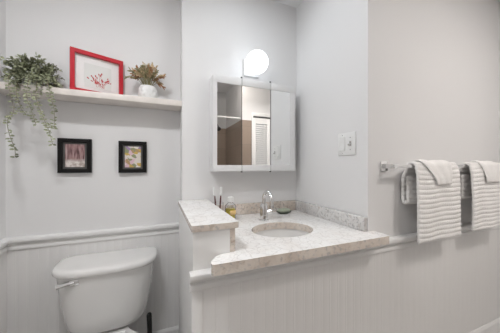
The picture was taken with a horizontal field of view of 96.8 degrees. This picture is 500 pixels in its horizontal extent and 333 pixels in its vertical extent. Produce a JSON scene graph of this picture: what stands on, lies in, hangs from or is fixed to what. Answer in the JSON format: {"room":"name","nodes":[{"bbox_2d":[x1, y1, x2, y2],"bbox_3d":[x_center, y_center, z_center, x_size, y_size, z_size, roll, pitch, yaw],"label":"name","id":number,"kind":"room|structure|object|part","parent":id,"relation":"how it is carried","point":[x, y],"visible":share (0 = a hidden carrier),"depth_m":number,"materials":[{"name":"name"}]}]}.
{"room":"bathroom","nodes":[
{"label":"bathroom","id":0,"kind":"room"},
{"bbox_2d":[0,0,6,332],"bbox_3d":[-0.788,-0.170,-0.040,0.110,2.620,2.597,0,0,-22],"label":"wall","id":1,"kind":"structure","parent":0,"point":[2,2],"depth_m":1.06,"materials":[{"name":"white paint"}]},
{"bbox_2d":[0,237,11,254],"bbox_3d":[-0.731,0.380,-0.018,0.032,0.062,2.396,0,0,-22],"label":"trim","id":2,"kind":"structure","parent":1,"relation":"attached to","point":[4,242],"depth_m":1.05,"materials":[{"name":"white paint"}]},
{"bbox_2d":[6,0,179,332],"bbox_3d":[-0.834,-0.170,1.282,0.817,2.620,0.110,0,0,-22],"label":"wall","id":3,"kind":"structure","parent":0,"point":[40,200],"depth_m":1.22,"materials":[{"name":"white paint"}]},
{"bbox_2d":[57,138,91,172],"bbox_3d":[-0.931,-0.057,1.182,0.147,0.182,0.022,0,0,-22],"label":"picture frame","id":4,"kind":"object","parent":3,"relation":"attached to","point":[73,155],"visible":1,"depth_m":1.18,"materials":[{"name":"black paint"}]},
{"bbox_2d":[65,144,84,166],"bbox_3d":[-0.930,-0.058,1.181,0.085,0.121,0.002,0,0,-22],"label":"print","id":5,"kind":"object","parent":4,"relation":"attached to","point":[74,153],"depth_m":1.18},
{"bbox_2d":[0,82,181,110],"bbox_3d":[-0.792,-0.360,1.179,0.816,0.031,0.132,0,0,-22],"label":"wall shelf","id":6,"kind":"object","parent":3,"relation":"attached to","point":[60,94],"visible":0.93,"depth_m":1.14,"materials":[{"name":"white wood"}]},
{"bbox_2d":[0,52,64,157],"bbox_3d":[-1.036,-0.287,1.045,0.259,0.499,0.155,0,0,-20],"label":"trailing plant","id":7,"kind":"object","parent":6,"relation":"on","point":[31,73],"visible":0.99,"depth_m":1.02,"materials":[{"name":"green plant"}]},
{"bbox_3d":[-1.041,-0.408,1.072,0.100,0.065,0.100,0,0,-22],"label":"pot","id":8,"kind":"part","parent":7,"relation":"part of","materials":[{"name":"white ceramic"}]},
{"bbox_2d":[70,46,122,94],"bbox_3d":[-0.807,-0.484,1.179,0.234,0.216,0.024,0,0,-43],"label":"picture frame","id":9,"kind":"object","parent":6,"relation":"on","point":[89,71],"visible":0.98,"depth_m":1.17,"materials":[{"name":"red paint"}]},
{"bbox_2d":[84,62,110,91],"bbox_3d":[-0.809,-0.474,1.184,0.120,0.124,0.002,0,0,-43],"label":"print","id":10,"kind":"object","parent":9,"relation":"attached to","point":[97,76],"depth_m":1.18,"materials":[{"name":"red"}]},
{"bbox_2d":[124,61,165,97],"bbox_3d":[-0.588,-0.485,1.256,0.216,0.218,0.117,0,0,-22],"label":"flower vase","id":11,"kind":"object","parent":6,"relation":"on","point":[145,72],"visible":0.96,"depth_m":1.24,"materials":[{"name":"white ceramic"}]},
{"bbox_2d":[7,222,178,250],"bbox_3d":[-0.812,0.381,1.226,0.815,0.062,0.032,0,0,-22],"label":"trim","id":12,"kind":"structure","parent":3,"relation":"attached to","point":[57,239],"depth_m":1.20,"materials":[{"name":"white paint"}]},
{"bbox_2d":[118,141,146,172],"bbox_3d":[-0.677,-0.054,1.285,0.144,0.181,0.022,0,0,-22],"label":"picture frame","id":13,"kind":"object","parent":3,"relation":"attached to","point":[132,155],"visible":1,"depth_m":1.28,"materials":[{"name":"black paint"}]},
{"bbox_2d":[125,146,140,166],"bbox_3d":[-0.677,-0.055,1.284,0.082,0.120,0.002,0,0,-22],"label":"print","id":14,"kind":"object","parent":13,"relation":"attached to","point":[132,153],"depth_m":1.28},
{"bbox_2d":[152,325,178,332],"bbox_3d":[-0.812,1.064,1.224,0.815,0.152,0.016,0,0,-22],"label":"baseboard","id":15,"kind":"structure","parent":3,"relation":"attached to","point":[175,329],"depth_m":1.35,"materials":[{"name":"white paint"}]},
{"bbox_2d":[180,0,295,204],"bbox_3d":[-0.075,-0.170,1.523,0.771,2.620,0.234,0,0,-22],"label":"wall","id":16,"kind":"structure","parent":0,"point":[216,36],"depth_m":1.37,"materials":[{"name":"white paint"}]},
{"bbox_2d":[210,74,294,171],"bbox_3d":[0.026,-0.247,1.387,0.540,0.565,0.092,0,0,-22],"label":"medicine cabinet","id":17,"kind":"object","parent":16,"relation":"attached to","point":[252,122],"visible":1,"depth_m":1.33,"materials":[{"name":"white paint"}]},
{"bbox_3d":[-0.131,-0.246,1.284,0.172,0.548,0.018,0,0,-22],"label":"door","id":18,"kind":"part","parent":17,"relation":"part of","materials":[{"name":"white paint"}]},
{"bbox_2d":[217,82,240,164],"bbox_3d":[-0.119,-0.242,1.285,0.146,0.468,0.004,0,0,-22],"label":"mirror","id":19,"kind":"object","parent":17,"relation":"attached to","point":[228,93],"depth_m":1.28,"materials":[{"name":"clear glass"}]},
{"bbox_2d":[242,86,269,164],"bbox_3d":[0.039,-0.242,1.349,0.187,0.468,0.004,0,0,-22],"label":"mirror","id":20,"kind":"object","parent":17,"relation":"attached to","point":[255,99],"depth_m":1.34,"materials":[{"name":"clear glass"}]},
{"bbox_3d":[0.038,-0.246,1.352,0.189,0.548,0.018,0,0,-22],"label":"door","id":21,"kind":"part","parent":17,"relation":"part of","materials":[{"name":"white paint"}]},
{"bbox_2d":[271,90,289,164],"bbox_3d":[0.193,-0.242,1.411,0.135,0.468,0.004,0,0,-22],"label":"mirror","id":22,"kind":"object","parent":17,"relation":"attached to","point":[280,99],"depth_m":1.41,"materials":[{"name":"clear glass"}]},
{"bbox_3d":[0.209,-0.246,1.422,0.175,0.548,0.018,0,0,-22],"label":"door","id":23,"kind":"part","parent":17,"relation":"part of","materials":[{"name":"white paint"}]},
{"bbox_2d":[243,50,267,77],"bbox_3d":[0.035,-0.624,1.347,0.133,0.133,0.174,0,0,-22],"label":"wall lamp","id":24,"kind":"object","parent":16,"relation":"attached to","point":[256,63],"visible":1,"depth_m":1.29,"materials":[{"name":"white glass"}]},
{"bbox_2d":[273,0,302,7],"bbox_3d":[0.717,-1.322,0.068,2.980,0.416,3.527,0,0,-22],"label":"ceiling","id":25,"kind":"structure","parent":0,"point":[294,3],"depth_m":1.51,"materials":[{"name":"white paint"}]},
{"bbox_2d":[179,207,499,332],"bbox_3d":[0.623,0.678,1.365,1.980,0.925,0.593,0,0,-22],"label":"wall","id":26,"kind":"structure","parent":0,"point":[452,285],"depth_m":1.02,"materials":[{"name":"white paint"}]},
{"bbox_2d":[191,290,201,332],"bbox_3d":[-0.174,0.771,0.725,0.034,0.738,0.014,0,0,-22],"label":"trim","id":27,"kind":"structure","parent":26,"relation":"attached to","point":[196,297],"depth_m":0.72,"materials":[{"name":"white paint"}]},
{"bbox_2d":[178,199,238,231],"bbox_3d":[-0.223,0.204,1.021,0.163,0.021,0.584,0,0,-22],"label":"granite ledge","id":28,"kind":"object","parent":26,"relation":"on","point":[201,215],"visible":1,"depth_m":0.86,"materials":[{"name":"beige stone"}]},
{"bbox_2d":[223,200,294,214],"bbox_3d":[0.023,0.267,1.425,0.620,0.066,0.020,0,0,-22],"label":"backsplash","id":29,"kind":"structure","parent":26,"relation":"attached to","point":[244,208],"depth_m":1.42,"materials":[{"name":"beige stone"}]},
{"bbox_2d":[211,200,388,275],"bbox_3d":[0.123,0.276,1.120,0.776,0.118,0.660,0,0,-22],"label":"countertop","id":30,"kind":"structure","parent":26,"relation":"attached to","point":[331,231],"depth_m":0.94,"materials":[{"name":"stone"}]},
{"bbox_2d":[213,202,223,209],"bbox_3d":[-0.181,0.252,1.259,0.062,0.096,0.062,0,0,-22],"label":"glass tumbler","id":31,"kind":"object","parent":30,"relation":"on","point":[218,204],"visible":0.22,"depth_m":1.23,"materials":[{"name":"white"}]},
{"bbox_2d":[213,187,215,202],"bbox_3d":[-0.199,0.204,1.250,0.025,0.174,0.021,0,0,29],"label":"toothbrush","id":32,"kind":"object","parent":31,"relation":"in","point":[214,188],"visible":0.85,"depth_m":1.25,"materials":[{"name":"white plastic"}]},
{"bbox_2d":[225,196,235,218],"bbox_3d":[-0.110,0.233,1.245,0.062,0.134,0.062,0,0,-22],"label":"soap bottle","id":33,"kind":"object","parent":30,"relation":"on","point":[230,207],"visible":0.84,"depth_m":1.23,"materials":[{"name":"yellow plastic"}]},
{"bbox_2d":[259,190,277,221],"bbox_3d":[0.094,0.213,1.212,0.100,0.174,0.134,0,0,19],"label":"faucet","id":34,"kind":"object","parent":30,"relation":"on","point":[264,211],"visible":1,"depth_m":1.22,"materials":[{"name":"silver metal"}]},
{"bbox_3d":[0.094,0.168,1.192,0.021,0.084,0.113,0,0,-22],"label":"spout","id":35,"kind":"part","parent":34,"relation":"part of","materials":[{"name":"silver metal"}]},
{"bbox_2d":[255,229,308,237],"bbox_3d":[0.156,0.403,1.067,0.322,0.134,0.265,0,0,-22],"label":"undermount sink","id":36,"kind":"object","parent":30,"relation":"in","point":[281,233],"visible":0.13,"depth_m":1.19,"materials":[{"name":"white ceramic"}]},
{"bbox_3d":[0.217,0.292,1.421,0.104,0.015,0.072,0,0,-22],"label":"soap dish","id":37,"kind":"object","parent":30,"relation":"on","visible":0},
{"bbox_2d":[277,208,290,211],"bbox_3d":[0.217,0.280,1.421,0.086,0.022,0.058,0,0,-22],"label":"soap bar","id":38,"kind":"object","parent":37,"relation":"in","point":[279,209],"visible":0.96,"depth_m":1.40,"materials":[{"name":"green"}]},
{"bbox_2d":[189,223,499,292],"bbox_3d":[0.731,0.373,1.082,1.992,0.062,0.032,0,0,-22],"label":"trim","id":39,"kind":"structure","parent":26,"relation":"attached to","point":[202,279],"depth_m":0.86,"materials":[{"name":"white paint"}]},
{"bbox_2d":[469,317,499,332],"bbox_3d":[0.737,1.064,1.082,1.980,0.152,0.016,0,0,-22],"label":"baseboard","id":40,"kind":"structure","parent":26,"relation":"attached to","point":[493,326],"depth_m":1.39,"materials":[{"name":"white paint"}]},
{"bbox_2d":[296,0,498,236],"bbox_3d":[0.989,-0.170,1.643,1.292,2.620,0.813,0,0,-22],"label":"wall","id":41,"kind":"structure","parent":0,"point":[414,80],"depth_m":1.21,"materials":[{"name":"white paint"}]},
{"bbox_2d":[338,131,355,155],"bbox_3d":[0.487,-0.115,1.133,0.021,0.116,0.115,0,0,-22],"label":"light switch","id":42,"kind":"object","parent":41,"relation":"attached to","point":[346,142],"visible":1,"depth_m":1.13,"materials":[{"name":"white plastic"}]},
{"bbox_2d":[380,162,468,170],"bbox_3d":[1.095,-0.001,1.212,1.010,0.044,0.064,0,0,-22],"label":"towel bar","id":43,"kind":"object","parent":41,"relation":"attached to","point":[384,166],"visible":0.58,"depth_m":1.04,"materials":[{"name":"silver metal"}]},
{"bbox_3d":[1.104,-0.001,1.189,0.988,0.014,0.014,0,0,-22],"label":"rail","id":44,"kind":"part","parent":43,"relation":"part of","materials":[{"name":"silver metal"}]},
{"bbox_2d":[401,161,460,243],"bbox_3d":[0.915,0.164,1.117,0.335,0.382,0.095,0,0,-22],"label":"hand towel","id":45,"kind":"object","parent":43,"relation":"hanging from","point":[438,206],"visible":0.91,"depth_m":1.07,"materials":[{"name":"white fabric"}]},
{"bbox_2d":[415,159,451,184],"bbox_3d":[0.902,0.027,1.109,0.225,0.123,0.101,0,0,-22],"label":"washcloth","id":46,"kind":"object","parent":45,"relation":"hanging from","point":[441,170],"visible":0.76,"depth_m":1.07,"materials":[{"name":"white fabric"}]},
{"bbox_2d":[458,162,499,230],"bbox_3d":[1.336,0.159,1.288,0.335,0.371,0.096,0,0,-22],"label":"hand towel","id":47,"kind":"object","parent":43,"relation":"hanging from","point":[485,195],"visible":0.83,"depth_m":1.23,"materials":[{"name":"white fabric"}]},
{"bbox_2d":[470,160,499,181],"bbox_3d":[1.342,0.027,1.287,0.175,0.123,0.101,0,0,-22],"label":"washcloth","id":48,"kind":"object","parent":47,"relation":"hanging from","point":[491,171],"visible":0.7,"depth_m":1.25,"materials":[{"name":"white fabric"}]},
{"bbox_2d":[499,0,499,162],"bbox_3d":[2.186,-0.170,0.279,0.100,2.620,2.614,0,0,-22],"label":"wall","id":49,"kind":"structure","parent":0,"point":[499,0],"depth_m":1.47,"materials":[{"name":"white paint"}]},
{"bbox_3d":[0.717,1.165,0.068,2.980,0.050,3.527,0,0,-22],"label":"floor","id":50,"kind":"structure","parent":0,"visible":0},
{"bbox_2d":[52,246,156,332],"bbox_3d":[-0.633,0.804,0.916,0.458,0.672,0.717,0,0,-22],"label":"toilet","id":51,"kind":"object","parent":50,"relation":"on","point":[108,291],"visible":1,"depth_m":1.06,"materials":[{"name":"white ceramic"}]},
{"bbox_3d":[-0.821,0.528,0.989,0.067,0.030,0.026,0,0,-22],"label":"lever arm","id":52,"kind":"part","parent":51,"relation":"part of","materials":[{"name":"silver metal"}]},
{"bbox_3d":[-0.798,0.523,1.015,0.038,0.027,0.043,0,0,-22],"label":"flush lever","id":53,"kind":"part","parent":51,"relation":"part of","materials":[{"name":"silver metal"}]},
{"bbox_3d":[-0.722,0.485,1.134,0.458,0.035,0.245,0,0,-22],"label":"tank lid","id":54,"kind":"part","parent":51,"relation":"part of","materials":[{"name":"white ceramic"}]},
{"bbox_3d":[-0.624,0.973,0.892,0.360,0.334,0.657,0,0,-22],"label":"bowl","id":55,"kind":"part","parent":51,"relation":"part of","materials":[{"name":"white ceramic"}]},
{"bbox_2d":[147,312,151,332],"bbox_3d":[-0.516,0.951,1.150,0.094,0.378,0.094,0,0,-22],"label":"toilet brush","id":56,"kind":"object","parent":50,"relation":"on","point":[149,315],"visible":1,"depth_m":1.14,"materials":[{"name":"black plastic"}]}
]}

